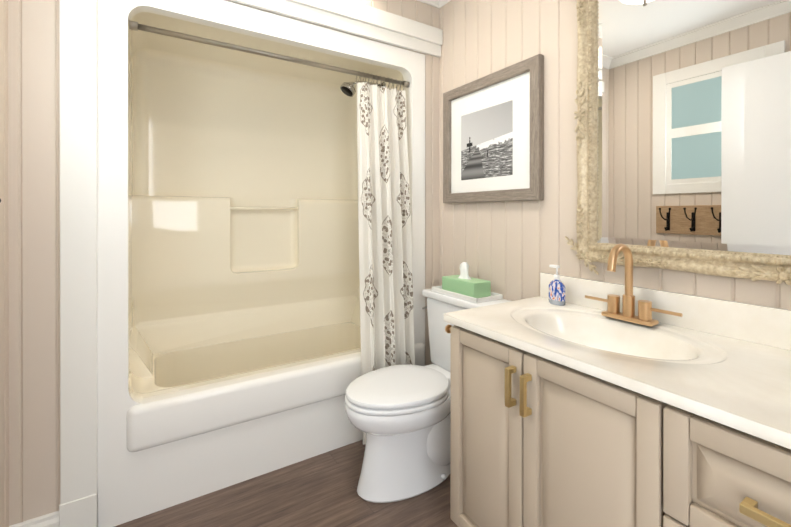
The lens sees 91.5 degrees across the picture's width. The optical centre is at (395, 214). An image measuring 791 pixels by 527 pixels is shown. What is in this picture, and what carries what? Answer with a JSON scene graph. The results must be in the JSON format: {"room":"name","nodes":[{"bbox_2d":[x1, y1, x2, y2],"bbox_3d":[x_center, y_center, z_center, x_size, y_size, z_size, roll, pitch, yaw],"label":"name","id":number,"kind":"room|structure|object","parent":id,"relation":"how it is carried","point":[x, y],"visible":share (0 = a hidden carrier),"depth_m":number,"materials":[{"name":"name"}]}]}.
{"room":"bathroom","nodes":[
{"label":"bathroom","id":0,"kind":"room"},
{"bbox_2d":[0,0,8,526],"bbox_3d":[-0.701,-0.047,0.233,0.100,2.500,2.510,0,0,-32],"label":"wall","id":1,"kind":"structure","parent":0,"point":[4,372],"depth_m":1.29,"materials":[{"name":"beige"}]},
{"bbox_2d":[8,0,438,525],"bbox_3d":[-0.768,-0.051,2.199,2.080,2.500,0.890,0,0,-32],"label":"wall","id":2,"kind":"structure","parent":0,"point":[34,223],"depth_m":1.36,"materials":[{"name":"beige"}]},
{"bbox_2d":[9,511,58,526],"bbox_3d":[0.111,1.137,0.805,1.880,0.130,2.410,0,0,-32],"label":"baseboard","id":3,"kind":"structure","parent":2,"relation":"attached to","point":[50,519],"depth_m":1.36,"materials":[{"name":"white"}]},
{"bbox_2d":[59,0,442,526],"bbox_3d":[-0.469,0.052,1.842,1.750,2.295,0.034,0,0,-32],"label":"trim","id":4,"kind":"structure","parent":2,"relation":"attached to","point":[78,506],"depth_m":1.41,"materials":[{"name":"white wood"}]},
{"bbox_2d":[417,0,437,5],"bbox_3d":[-0.509,-1.267,1.794,1.710,0.065,0.065,0,0,-32],"label":"crown molding","id":5,"kind":"structure","parent":2,"relation":"attached to","point":[430,2],"depth_m":2.27,"materials":[{"name":"white wood"}]},
{"bbox_2d":[114,440,457,526],"bbox_3d":[-0.105,1.241,1.148,2.080,0.080,3.420,0,0,-32],"label":"floor","id":6,"kind":"structure","parent":0,"point":[320,490],"depth_m":1.59,"materials":[{"name":"wood"}]},
{"bbox_2d":[97,0,424,526],"bbox_3d":[-0.678,0.132,2.184,1.535,2.135,0.812,0,0,-32],"label":"shower","id":7,"kind":"object","parent":6,"relation":"on","point":[228,324],"visible":0.73,"depth_m":2.17,"materials":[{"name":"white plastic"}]},
{"bbox_2d":[129,20,408,90],"bbox_3d":[-0.494,-0.738,1.894,1.338,0.069,0.043,0,0,-32],"label":"curtain rod","id":8,"kind":"object","parent":7,"relation":"attached to","point":[134,25],"visible":0.9,"depth_m":1.81,"materials":[{"name":"silver metal"}]},
{"bbox_2d":[357,82,414,444],"bbox_3d":[-0.037,0.230,2.072,0.346,1.880,0.212,0,0,-32],"label":"shower curtain","id":9,"kind":"object","parent":8,"relation":"hanging from","point":[386,284],"visible":0.9,"depth_m":2.08,"materials":[{"name":"fabric"}]},
{"bbox_2d":[345,288,510,502],"bbox_3d":[0.116,0.805,1.817,0.758,0.790,0.494,0,0,-32],"label":"toilet","id":10,"kind":"object","parent":6,"relation":"on","point":[399,416],"visible":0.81,"depth_m":1.65,"materials":[{"name":"white ceramic"}]},
{"bbox_2d":[432,286,502,302],"bbox_3d":[0.355,0.398,1.955,0.170,0.022,0.340,0,0,-32],"label":"tray","id":11,"kind":"object","parent":10,"relation":"on","point":[492,297],"visible":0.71,"depth_m":1.85,"materials":[{"name":"white ceramic"}]},
{"bbox_2d":[442,262,490,297],"bbox_3d":[0.355,0.323,1.955,0.116,0.158,0.236,0,0,-32],"label":"tissue box","id":12,"kind":"object","parent":11,"relation":"on","point":[463,283],"visible":0.92,"depth_m":1.90,"materials":[{"name":"green cardboard"}]},
{"bbox_2d":[443,243,790,526],"bbox_3d":[0.814,0.650,0.892,0.590,1.103,1.651,0,0,-32],"label":"bathroom vanity","id":13,"kind":"object","parent":6,"relation":"on","point":[592,403],"visible":1,"depth_m":1.01,"materials":[{"name":"beige wood"}]},
{"bbox_2d":[549,265,565,305],"bbox_3d":[0.648,0.284,1.549,0.040,0.156,0.072,0,0,-32],"label":"soap bottle","id":14,"kind":"object","parent":13,"relation":"on","point":[557,292],"visible":1,"depth_m":1.53,"materials":[{"name":"white"}]},
{"bbox_2d":[439,0,790,309],"bbox_3d":[0.975,-0.049,1.287,0.100,2.500,2.510,0,0,-32],"label":"wall","id":15,"kind":"structure","parent":0,"point":[511,250],"depth_m":1.76,"materials":[{"name":"beige wood"}]},
{"bbox_2d":[432,0,450,8],"bbox_3d":[0.878,-1.266,1.283,0.065,0.065,2.410,0,0,-32],"label":"crown molding","id":16,"kind":"structure","parent":15,"relation":"attached to","point":[439,4],"depth_m":2.29,"materials":[{"name":"white wood"}]},
{"bbox_2d":[443,54,543,202],"bbox_3d":[0.463,-0.381,1.968,0.031,0.638,0.660,0,0,-32],"label":"picture frame","id":17,"kind":"object","parent":15,"relation":"attached to","point":[493,137],"visible":1,"depth_m":1.91,"materials":[{"name":"grey wood"}]},
{"bbox_2d":[565,0,790,285],"bbox_3d":[1.044,-0.391,1.031,0.048,1.241,1.291,0,0,-32],"label":"mirror","id":18,"kind":"object","parent":15,"relation":"attached to","point":[683,128],"visible":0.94,"depth_m":1.23,"materials":[{"name":"clear glass"}]}
]}

